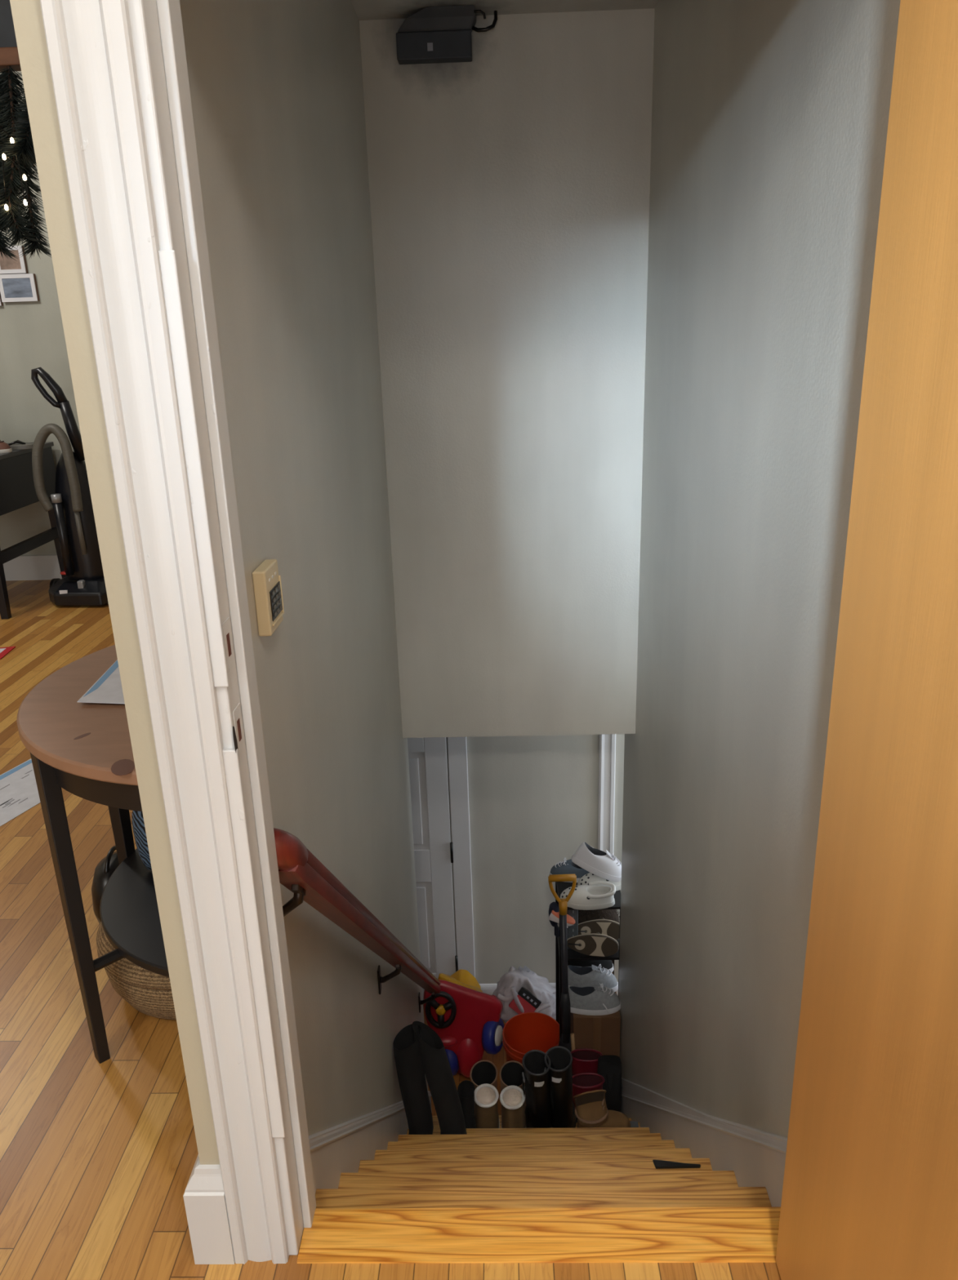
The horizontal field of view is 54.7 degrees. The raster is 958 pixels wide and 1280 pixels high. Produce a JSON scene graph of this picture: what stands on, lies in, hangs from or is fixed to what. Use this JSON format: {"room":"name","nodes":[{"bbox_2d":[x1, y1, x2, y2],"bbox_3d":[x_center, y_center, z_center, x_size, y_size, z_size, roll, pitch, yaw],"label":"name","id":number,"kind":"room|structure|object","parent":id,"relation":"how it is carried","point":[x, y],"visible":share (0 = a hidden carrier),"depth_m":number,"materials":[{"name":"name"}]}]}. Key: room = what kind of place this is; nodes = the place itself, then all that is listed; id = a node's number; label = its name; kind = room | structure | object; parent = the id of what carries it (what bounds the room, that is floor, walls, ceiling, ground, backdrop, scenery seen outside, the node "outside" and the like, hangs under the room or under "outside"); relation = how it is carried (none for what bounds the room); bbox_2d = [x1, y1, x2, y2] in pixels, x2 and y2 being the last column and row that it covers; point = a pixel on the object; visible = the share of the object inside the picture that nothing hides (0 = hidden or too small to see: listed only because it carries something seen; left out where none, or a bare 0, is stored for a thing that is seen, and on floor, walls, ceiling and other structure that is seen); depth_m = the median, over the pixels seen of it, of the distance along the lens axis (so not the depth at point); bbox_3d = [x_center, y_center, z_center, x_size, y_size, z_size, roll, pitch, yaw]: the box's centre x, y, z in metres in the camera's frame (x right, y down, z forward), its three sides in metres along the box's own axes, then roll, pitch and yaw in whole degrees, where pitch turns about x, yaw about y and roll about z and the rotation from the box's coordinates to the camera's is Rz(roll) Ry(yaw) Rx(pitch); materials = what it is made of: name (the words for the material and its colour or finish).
{"room":"basement stairwell","nodes":[
{"label":"basement stairwell","id":0,"kind":"room"},
{"bbox_2d":[0,0,17,47],"bbox_3d":[-1.924,-2.056,2.541,2.899,0.800,0.050,-1,19,2],"label":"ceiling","id":1,"kind":"structure","parent":0,"point":[7,35],"depth_m":2.61,"materials":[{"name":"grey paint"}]},
{"bbox_2d":[0,46,21,71],"bbox_3d":[-1.911,-1.655,2.675,2.899,0.045,0.070,-1,19,2],"label":"beam","id":2,"kind":"structure","parent":1,"relation":"attached to","point":[8,55],"depth_m":2.63,"materials":[{"name":"brown wood"}]},
{"bbox_2d":[0,65,51,260],"bbox_3d":[-1.536,-1.371,2.717,0.868,0.548,0.240,-1,19,2],"label":"evergreen garland","id":3,"kind":"object","parent":2,"relation":"hanging from","point":[17,155],"visible":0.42,"depth_m":2.70,"materials":[{"name":"green"}]},
{"bbox_2d":[1,153,6,159],"bbox_3d":[-1.356,-1.381,2.645,0.011,0.017,0.010,-1,19,2],"label":"light","id":4,"kind":"object","parent":3,"relation":"attached to","point":[4,157],"depth_m":2.64,"materials":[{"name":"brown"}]},
{"bbox_2d":[4,204,8,210],"bbox_3d":[-1.376,-1.260,2.697,0.011,0.017,0.010,-1,19,2],"label":"light","id":5,"kind":"object","parent":3,"relation":"attached to","point":[6,206],"depth_m":2.69,"materials":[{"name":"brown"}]},
{"bbox_2d":[22,173,26,180],"bbox_3d":[-1.306,-1.330,2.661,0.011,0.017,0.010,-1,19,2],"label":"light","id":6,"kind":"object","parent":3,"relation":"attached to","point":[24,178],"depth_m":2.66,"materials":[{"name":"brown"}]},
{"bbox_2d":[23,199,27,205],"bbox_3d":[-1.314,-1.268,2.683,0.011,0.017,0.010,-1,19,2],"label":"light","id":7,"kind":"object","parent":3,"relation":"attached to","point":[25,203],"depth_m":2.68,"materials":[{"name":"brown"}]},
{"bbox_2d":[0,71,84,555],"bbox_3d":[-2.884,-1.854,5.558,4.999,3.050,0.100,-1,19,2],"label":"wall","id":8,"kind":"structure","parent":0,"point":[32,335],"depth_m":5.58,"materials":[{"name":"grey paint"}]},
{"bbox_2d":[0,293,3,306],"bbox_3d":[-2.919,-2.038,5.428,0.225,0.155,0.030,-1,19,2],"label":"picture frame","id":9,"kind":"object","parent":8,"relation":"attached to","point":[1,302],"visible":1,"depth_m":5.44,"materials":[{"name":"white"}]},
{"bbox_2d":[0,245,27,274],"bbox_3d":[-2.714,-2.203,5.368,0.165,0.147,0.030,-1,19,2],"label":"picture frame","id":10,"kind":"object","parent":8,"relation":"attached to","point":[7,266],"visible":0.84,"depth_m":5.36,"materials":[{"name":"white wood"}]},
{"bbox_2d":[0,249,21,269],"bbox_3d":[-2.714,-2.200,5.359,0.121,0.103,0.005,-1,19,2],"label":"photo","id":11,"kind":"object","parent":10,"relation":"attached to","point":[10,263],"depth_m":5.36},
{"bbox_2d":[0,273,39,302],"bbox_3d":[-2.692,-2.059,5.416,0.210,0.150,0.030,-1,19,2],"label":"picture frame","id":12,"kind":"object","parent":8,"relation":"attached to","point":[23,287],"visible":1,"depth_m":5.41,"materials":[{"name":"white wood"}]},
{"bbox_2d":[1,277,32,297],"bbox_3d":[-2.692,-2.056,5.407,0.166,0.106,0.005,-1,19,2],"label":"photo","id":13,"kind":"object","parent":12,"relation":"attached to","point":[11,287],"depth_m":5.40},
{"bbox_2d":[3,554,62,580],"bbox_3d":[-2.843,-0.466,5.963,4.999,0.160,0.018,-1,19,2],"label":"baseboard","id":14,"kind":"structure","parent":8,"relation":"attached to","point":[24,567],"depth_m":5.96,"materials":[{"name":"grey"}]},
{"bbox_2d":[9,0,427,1164],"bbox_3d":[-0.364,-0.057,3.621,0.086,5.367,4.618,-1,19,2],"label":"wall","id":15,"kind":"structure","parent":0,"point":[276,86],"depth_m":1.96,"materials":[{"name":"grey paint"}]},
{"bbox_2d":[182,1154,235,1264],"bbox_3d":[-0.394,0.205,3.689,0.066,0.195,4.616,-1,19,2],"label":"baseboard","id":16,"kind":"structure","parent":15,"relation":"attached to","point":[204,1200],"depth_m":1.50,"materials":[{"name":"grey wood"}]},
{"bbox_2d":[252,559,284,635],"bbox_3d":[-0.365,-0.075,1.613,0.027,0.114,0.094,-1,19,2],"label":"alarm keypad","id":17,"kind":"object","parent":15,"relation":"attached to","point":[267,584],"visible":1,"depth_m":1.58,"materials":[{"name":"beige plastic"}]},
{"bbox_2d":[273,827,439,1013],"bbox_3d":[-0.274,0.977,2.806,0.104,2.194,2.246,-1,19,2],"label":"handrail","id":18,"kind":"object","parent":15,"relation":"attached to","point":[300,871],"visible":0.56,"depth_m":1.81,"materials":[{"name":"red wood"}]},
{"bbox_2d":[308,1090,431,1192],"bbox_3d":[-0.292,1.623,3.080,0.018,2.363,2.343,-1,19,2],"label":"baseboard","id":19,"kind":"structure","parent":15,"relation":"attached to","point":[335,1150],"depth_m":2.33,"materials":[{"name":"white paint"}]},
{"bbox_2d":[0,579,781,1279],"bbox_3d":[-1.487,1.180,1.353,7.900,0.100,9.750,-1,19,2],"label":"floor","id":20,"kind":"structure","parent":0,"point":[97,1160],"depth_m":1.87,"materials":[{"name":"brown wood"}]},
{"bbox_2d":[0,646,15,658],"bbox_3d":[-2.485,0.080,4.549,0.337,0.005,0.206,-5,19,-10],"label":"magazine","id":21,"kind":"object","parent":20,"relation":"on","point":[3,651],"visible":1,"depth_m":4.61,"materials":[{"name":"red paper"}]},
{"bbox_2d":[0,758,39,826],"bbox_3d":[-1.648,0.568,3.026,0.299,0.001,0.832,5,20,20],"label":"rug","id":22,"kind":"object","parent":20,"relation":"on","point":[19,793],"visible":0.94,"depth_m":3.16,"materials":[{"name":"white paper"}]},
{"bbox_2d":[0,441,66,619],"bbox_3d":[-3.380,-0.639,5.404,1.565,0.876,0.887,-1,19,2],"label":"desk","id":23,"kind":"object","parent":20,"relation":"on","point":[17,490],"visible":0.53,"depth_m":5.30,"materials":[{"name":"grey wood"}]},
{"bbox_2d":[0,440,12,453],"bbox_3d":[-2.739,-1.082,5.139,0.264,0.094,0.100,-5,19,-10],"label":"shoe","id":24,"kind":"object","parent":23,"relation":"on","point":[5,447],"visible":1,"depth_m":5.14,"materials":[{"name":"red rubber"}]},
{"bbox_2d":[8,440,33,450],"bbox_3d":[-2.665,-1.117,5.306,0.239,0.051,0.092,-4,19,-8],"label":"grey flip flop","id":25,"kind":"object","parent":23,"relation":"on","point":[20,445],"visible":0.61,"depth_m":5.28,"materials":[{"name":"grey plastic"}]},
{"bbox_2d":[31,367,107,605],"bbox_3d":[-2.341,-0.861,5.259,0.446,1.327,0.338,-1,19,2],"label":"vacuum cleaner","id":26,"kind":"object","parent":20,"relation":"on","point":[84,584],"visible":0.85,"depth_m":5.25,"materials":[{"name":"black plastic"}]},
{"bbox_2d":[54,450,103,580],"bbox_3d":[-2.314,-0.706,5.372,0.250,0.760,0.220,-1,19,2],"label":"canister","id":27,"kind":"object","parent":26,"relation":"on","point":[88,566],"depth_m":5.29,"materials":[{"name":"black plastic"}]},
{"bbox_2d":[16,644,168,1063],"bbox_3d":[-0.702,0.439,2.150,0.504,0.750,0.940,-1,19,2],"label":"round table","id":28,"kind":"object","parent":20,"relation":"on","point":[83,749],"visible":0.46,"depth_m":1.87,"materials":[{"name":"brown wood"}]},
{"bbox_2d":[76,659,124,703],"bbox_3d":[-0.709,0.078,2.033,0.275,0.010,0.347,-1,19,2],"label":"paper sheet","id":29,"kind":"object","parent":28,"relation":"on","point":[108,689],"visible":0.29,"depth_m":1.95,"materials":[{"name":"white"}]},
{"bbox_2d":[99,848,168,977],"bbox_3d":[-0.661,0.562,2.209,0.430,0.022,0.750,-1,19,2],"label":"shelf","id":30,"kind":"object","parent":28,"relation":"attached to","point":[129,913],"depth_m":2.04,"materials":[{"name":"black paint"}]},
{"bbox_2d":[131,810,151,870],"bbox_3d":[-0.664,0.460,2.180,0.289,0.184,0.068,-1,19,2],"label":"patterned pillow","id":31,"kind":"object","parent":28,"relation":"on","point":[137,820],"visible":0.17,"depth_m":2.16,"materials":[{"name":"blue fabric"}]},
{"bbox_2d":[95,921,176,1019],"bbox_3d":[-0.668,0.704,2.215,0.452,0.214,0.452,-1,19,2],"label":"wicker basket","id":32,"kind":"object","parent":20,"relation":"on","point":[149,993],"visible":0.09,"depth_m":2.02,"materials":[{"name":"beige wicker"}]},
{"bbox_2d":[91,845,119,924],"bbox_3d":[-0.957,0.638,2.452,0.120,0.196,0.195,-1,19,2],"label":"pouch","id":33,"kind":"object","parent":32,"relation":"in","point":[107,865],"visible":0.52,"depth_m":2.39,"materials":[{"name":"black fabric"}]},
{"bbox_2d":[422,1004,506,1115],"bbox_3d":[0.288,2.272,4.899,4.200,0.100,1.117,-1,19,2],"label":"floor","id":34,"kind":"structure","parent":0,"point":[499,1059],"depth_m":4.84,"materials":[{"name":"brown wood"}]},
{"bbox_2d":[422,968,504,1077],"bbox_3d":[-0.076,1.973,4.821,0.429,0.524,0.355,-1,19,2],"label":"toy","id":35,"kind":"object","parent":34,"relation":"on","point":[468,1022],"visible":0.85,"depth_m":4.71,"materials":[{"name":"red plastic"}]},
{"bbox_2d":[492,965,555,1022],"bbox_3d":[0.259,1.965,5.080,0.406,0.360,0.245,-1,19,2],"label":"plastic bag","id":36,"kind":"object","parent":34,"relation":"on","point":[509,984],"visible":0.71,"depth_m":5.02,"materials":[{"name":"white plastic"}]},
{"bbox_2d":[508,986,541,1013],"bbox_3d":[0.248,1.963,5.005,0.180,0.182,0.117,6,20,21],"label":"box","id":37,"kind":"object","parent":36,"relation":"in","point":[527,1000],"visible":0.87,"depth_m":4.98,"materials":[{"name":"red cardboard"}]},
{"bbox_2d":[501,1012,559,1064],"bbox_3d":[0.275,2.124,4.721,0.317,0.295,0.304,-1,19,2],"label":"bucket","id":38,"kind":"object","parent":34,"relation":"on","point":[523,1033],"visible":0.47,"depth_m":4.81,"materials":[{"name":"orange plastic"}]},
{"bbox_2d":[296,1115,780,1263],"bbox_3d":[0.166,1.708,2.946,0.911,2.221,2.268,-1,19,2],"label":"staircase","id":39,"kind":"structure","parent":34,"relation":"on","point":[582,1194],"depth_m":1.84,"materials":[{"name":"brown wood"}]},
{"bbox_2d":[392,1023,433,1134],"bbox_3d":[-0.232,1.620,3.328,0.125,0.555,0.203,-3,19,-2],"label":"boot","id":40,"kind":"object","parent":39,"relation":"on","point":[409,1067],"visible":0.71,"depth_m":3.24,"materials":[{"name":"black rubber"}]},
{"bbox_2d":[412,1021,466,1134],"bbox_3d":[-0.111,1.609,3.313,0.190,0.578,0.166,-15,23,-34],"label":"boot","id":41,"kind":"object","parent":39,"relation":"on","point":[435,1063],"visible":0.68,"depth_m":3.25,"materials":[{"name":"black rubber"}]},
{"bbox_2d":[457,1080,475,1128],"bbox_3d":[-0.051,1.854,3.650,0.077,0.300,0.213,-2,19,0],"label":"boot","id":42,"kind":"object","parent":39,"relation":"on","point":[465,1089],"visible":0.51,"depth_m":3.56,"materials":[{"name":"black rubber"}]},
{"bbox_2d":[469,1059,497,1115],"bbox_3d":[0.028,1.938,3.901,0.115,0.378,0.249,-1,19,4],"label":"boot","id":43,"kind":"object","parent":39,"relation":"on","point":[482,1072],"visible":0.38,"depth_m":3.86,"materials":[{"name":"grey rubber"}]},
{"bbox_2d":[474,1083,499,1128],"bbox_3d":[0.030,1.872,3.697,0.103,0.231,0.254,-2,19,0],"label":"boot","id":44,"kind":"object","parent":39,"relation":"on","point":[486,1095],"visible":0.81,"depth_m":3.61,"materials":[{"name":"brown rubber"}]},
{"bbox_2d":[498,1060,525,1111],"bbox_3d":[0.144,1.937,3.893,0.115,0.378,0.249,-2,19,-1],"label":"boot","id":45,"kind":"object","parent":39,"relation":"on","point":[510,1073],"visible":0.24,"depth_m":3.85,"materials":[{"name":"black rubber"}]},
{"bbox_2d":[499,1085,525,1128],"bbox_3d":[0.137,1.873,3.684,0.103,0.231,0.254,0,19,4],"label":"boot","id":46,"kind":"object","parent":39,"relation":"on","point":[512,1099],"visible":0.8,"depth_m":3.60,"materials":[{"name":"beige"}]},
{"bbox_2d":[521,1049,551,1128],"bbox_3d":[0.222,1.788,3.658,0.119,0.404,0.254,-4,19,-6],"label":"boot","id":47,"kind":"object","parent":39,"relation":"on","point":[536,1089],"visible":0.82,"depth_m":3.56,"materials":[{"name":"black rubber"}]},
{"bbox_2d":[543,1045,576,1128],"bbox_3d":[0.330,1.780,3.671,0.111,0.404,0.253,5,20,20],"label":"boot","id":48,"kind":"object","parent":39,"relation":"on","point":[562,1107],"visible":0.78,"depth_m":3.57,"materials":[{"name":"black rubber"}]},
{"bbox_2d":[572,1072,604,1107],"bbox_3d":[0.474,2.070,4.152,0.158,0.345,0.234,-3,19,-2],"label":"boot","id":49,"kind":"object","parent":39,"relation":"on","point":[582,1082],"visible":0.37,"depth_m":4.08,"materials":[{"name":"red rubber"}]},
{"bbox_2d":[573,1089,631,1128],"bbox_3d":[0.489,1.857,3.675,0.241,0.246,0.118,-5,19,-10],"label":"boot","id":50,"kind":"object","parent":39,"relation":"on","point":[591,1110],"visible":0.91,"depth_m":3.63,"materials":[{"name":"brown leather"}]},
{"bbox_2d":[629,1120,638,1127],"bbox_3d":[0.612,1.972,3.681,0.059,0.016,0.140,-1,19,2],"label":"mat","id":51,"kind":"object","parent":39,"relation":"on","point":[633,1124],"visible":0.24,"depth_m":3.73,"materials":[{"name":"fabric"}]},
{"bbox_2d":[652,1159,700,1168],"bbox_3d":[0.510,1.351,2.387,0.121,0.008,0.025,-1,19,2],"label":"wedge","id":52,"kind":"object","parent":39,"relation":"on","point":[659,1164],"visible":1,"depth_m":2.38,"materials":[{"name":"black rubber"}]},
{"bbox_2d":[547,874,576,1052],"bbox_3d":[0.401,1.703,4.390,0.131,1.247,0.211,-1,19,2],"label":"shovel","id":53,"kind":"object","parent":34,"relation":"on","point":[565,1038],"visible":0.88,"depth_m":4.35,"materials":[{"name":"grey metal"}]},
{"bbox_2d":[570,1032,574,1071],"bbox_3d":[0.463,2.106,4.471,0.054,0.476,0.032,14,24,39],"label":"wooden stick","id":54,"kind":"object","parent":34,"relation":"on","point":[572,1039],"visible":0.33,"depth_m":4.41,"materials":[{"name":"brown wood"}]},
{"bbox_2d":[548,881,620,1039],"bbox_3d":[0.525,1.716,4.670,0.352,1.087,0.334,-1,19,2],"label":"shoe rack","id":55,"kind":"object","parent":34,"relation":"on","point":[572,955],"depth_m":4.47,"materials":[{"name":"black metal"}]},
{"bbox_2d":[548,910,574,928],"bbox_3d":[0.397,1.329,4.418,0.123,0.096,0.065,4,20,18],"label":"shoe","id":56,"kind":"object","parent":55,"relation":"on","point":[554,917],"visible":0.59,"depth_m":4.40,"materials":[{"name":"orange fabric"}]},
{"bbox_2d":[549,857,589,882],"bbox_3d":[0.459,1.133,4.578,0.223,0.100,0.095,2,19,11],"label":"shoe","id":57,"kind":"object","parent":55,"relation":"on","point":[566,867],"visible":0.65,"depth_m":4.55,"materials":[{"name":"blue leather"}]},
{"bbox_2d":[566,909,577,949],"bbox_3d":[0.456,1.355,4.558,0.050,0.262,0.192,-1,19,2],"label":"bag","id":58,"kind":"object","parent":55,"relation":"on","point":[571,931],"visible":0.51,"depth_m":4.47,"materials":[{"name":"fabric"}]},
{"bbox_2d":[560,880,615,910],"bbox_3d":[0.513,1.203,4.374,0.264,0.108,0.116,4,19,16],"label":"clog","id":59,"kind":"object","parent":55,"relation":"on","point":[584,897],"visible":0.91,"depth_m":4.34,"materials":[{"name":"white plastic"}]},
{"bbox_2d":[556,927,618,960],"bbox_3d":[0.541,1.483,4.599,0.302,0.012,0.319,-1,19,2],"label":"shelf","id":60,"kind":"object","parent":55,"relation":"attached to","point":[572,955],"depth_m":4.46,"materials":[{"name":"black paint"}]},
{"bbox_2d":[555,881,620,910],"bbox_3d":[0.533,1.213,4.508,0.302,0.012,0.319,-1,19,2],"label":"shoe","id":61,"kind":"object","parent":55,"relation":"attached to","point":[561,886],"depth_m":4.46,"materials":[{"name":"black paint"}]},
{"bbox_2d":[566,932,618,956],"bbox_3d":[0.548,1.463,4.472,0.252,0.115,0.094,0,19,4],"label":"sandal","id":62,"kind":"object","parent":55,"relation":"on","point":[597,944],"visible":0.98,"depth_m":4.44,"materials":[{"name":"brown rubber"}]},
{"bbox_2d":[577,917,619,939],"bbox_3d":[0.586,1.422,4.563,0.252,0.114,0.094,-1,19,3],"label":"sandal","id":63,"kind":"object","parent":55,"relation":"on","point":[611,928],"visible":0.65,"depth_m":4.53,"materials":[{"name":"brown rubber"}]},
{"bbox_2d":[577,909,619,924],"bbox_3d":[0.581,1.354,4.627,0.297,0.212,0.168,-1,19,2],"label":"slipper","id":64,"kind":"object","parent":55,"relation":"on","point":[609,914],"visible":0.22,"depth_m":4.59,"materials":[{"name":"brown rubber"}]},
{"bbox_2d":[577,872,621,891],"bbox_3d":[0.606,1.157,4.494,0.262,0.098,0.114,-4,19,-6],"label":"clog","id":65,"kind":"object","parent":55,"relation":"on","point":[588,877],"visible":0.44,"depth_m":4.46,"materials":[{"name":"white plastic"}]},
{"bbox_2d":[570,841,621,881],"bbox_3d":[0.564,1.057,4.423,0.247,0.206,0.105,-2,19,0],"label":"sneaker","id":66,"kind":"object","parent":65,"relation":"on","point":[601,864],"visible":0.98,"depth_m":4.39,"materials":[{"name":"white leather"}]},
{"bbox_2d":[570,1048,602,1075],"bbox_3d":[0.508,2.166,4.394,0.158,0.410,0.215,0,19,5],"label":"boot","id":67,"kind":"object","parent":34,"relation":"on","point":[584,1060],"visible":0.37,"depth_m":4.37,"materials":[{"name":"red rubber"}]},
{"bbox_2d":[570,972,620,1057],"bbox_3d":[0.572,1.986,4.681,0.224,0.565,0.436,-1,19,2],"label":"cardboard box","id":68,"kind":"object","parent":34,"relation":"on","point":[602,1033],"visible":0.32,"depth_m":4.42,"materials":[{"name":"brown cardboard"}]},
{"bbox_2d":[567,960,613,972],"bbox_3d":[0.553,1.620,4.688,0.259,0.125,0.105,-1,19,2],"label":"trainer","id":69,"kind":"object","parent":68,"relation":"on","point":[607,964],"visible":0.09,"depth_m":4.65,"materials":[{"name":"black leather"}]},
{"bbox_2d":[567,964,617,991],"bbox_3d":[0.553,1.661,4.556,0.266,0.132,0.111,-1,19,4],"label":"shoe","id":70,"kind":"object","parent":68,"relation":"on","point":[578,976],"visible":0.84,"depth_m":4.53,"materials":[{"name":"grey fabric"}]},
{"bbox_2d":[568,982,620,1015],"bbox_3d":[0.546,1.707,4.419,0.266,0.132,0.111,-2,19,-1],"label":"shoe","id":71,"kind":"object","parent":68,"relation":"on","point":[595,1000],"visible":0.98,"depth_m":4.39,"materials":[{"name":"grey fabric"}]},
{"bbox_2d":[597,1055,621,1111],"bbox_3d":[0.612,2.162,4.363,0.112,0.428,0.116,-1,19,2],"label":"tote bag","id":72,"kind":"object","parent":34,"relation":"on","point":[609,1067],"visible":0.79,"depth_m":4.28,"materials":[{"name":"fabric"}]},
{"bbox_2d":[350,0,657,20],"bbox_3d":[0.064,-1.698,1.936,0.936,0.100,2.312,-1,19,2],"label":"ceiling","id":73,"kind":"structure","parent":0,"point":[365,10],"depth_m":2.86,"materials":[{"name":"paint"}]},
{"bbox_2d":[359,8,654,737],"bbox_3d":[0.124,-0.817,3.389,0.936,2.500,0.120,-1,19,2],"label":"wall","id":74,"kind":"structure","parent":0,"point":[509,185],"depth_m":3.27,"materials":[{"name":"grey paint"}]},
{"bbox_2d":[395,4,497,64],"bbox_3d":[-0.101,-1.900,2.909,0.320,0.128,0.107,-1,19,2],"label":"junction box","id":75,"kind":"object","parent":74,"relation":"attached to","point":[433,34],"visible":1,"depth_m":2.91,"materials":[{"name":"black plastic"}]},
{"bbox_2d":[445,733,624,983],"bbox_3d":[0.267,1.109,5.044,4.200,2.213,0.100,-1,19,2],"label":"wall","id":76,"kind":"structure","parent":0,"point":[533,800],"depth_m":4.96,"materials":[{"name":"grey paint"}]},
{"bbox_2d":[407,737,457,996],"bbox_3d":[-0.524,1.140,4.998,0.770,2.010,0.032,-1,19,2],"label":"door","id":77,"kind":"structure","parent":76,"relation":"in","point":[427,757],"depth_m":4.99,"materials":[{"name":"white paint"}]},
{"bbox_2d":[447,737,475,977],"bbox_3d":[-0.531,1.104,4.994,0.969,2.100,0.024,-1,19,2],"label":"door frame","id":78,"kind":"structure","parent":76,"relation":"attached to","point":[456,746],"depth_m":4.98,"materials":[{"name":"white paint"}]},
{"bbox_2d":[479,982,617,995],"bbox_3d":[1.170,2.000,5.265,2.376,0.130,0.014,-1,19,2],"label":"baseboard","id":79,"kind":"structure","parent":76,"relation":"attached to","point":[488,988],"depth_m":5.28,"materials":[{"name":"white paint"}]},
{"bbox_2d":[597,733,615,854],"bbox_3d":[0.681,1.074,4.957,0.086,2.110,0.026,-1,19,2],"label":"trim","id":80,"kind":"structure","parent":76,"relation":"attached to","point":[606,757],"depth_m":4.86,"materials":[{"name":"white paint"}]},
{"bbox_2d":[617,0,900,1137],"bbox_3d":[0.648,0.554,2.737,0.090,4.713,2.591,-1,19,2],"label":"wall","id":81,"kind":"structure","parent":0,"point":[770,117],"depth_m":1.99,"materials":[{"name":"grey paint"}]},
{"bbox_2d":[620,1077,786,1206],"bbox_3d":[0.628,1.583,3.135,0.018,2.351,2.485,-1,19,2],"label":"baseboard","id":82,"kind":"structure","parent":81,"relation":"attached to","point":[756,1157],"depth_m":2.32,"materials":[{"name":"white paint"}]},
{"bbox_3d":[1.010,-0.463,1.066,2.822,3.050,0.088,-1,19,2],"label":"wall","id":83,"kind":"structure","parent":0,"visible":0},
{"bbox_2d":[40,0,315,1264],"bbox_3d":[-0.376,0.020,1.250,0.116,2.100,0.112,-1,19,2],"label":"door frame","id":84,"kind":"structure","parent":83,"relation":"attached to","point":[118,68],"depth_m":1.17,"materials":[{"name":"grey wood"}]},
{"bbox_2d":[775,0,957,1279],"bbox_3d":[0.486,0.179,0.808,0.085,2.012,0.812,-1,19,2],"label":"door","id":85,"kind":"structure","parent":83,"relation":"in","point":[869,1188],"depth_m":0.99,"materials":[{"name":"brown wood"}]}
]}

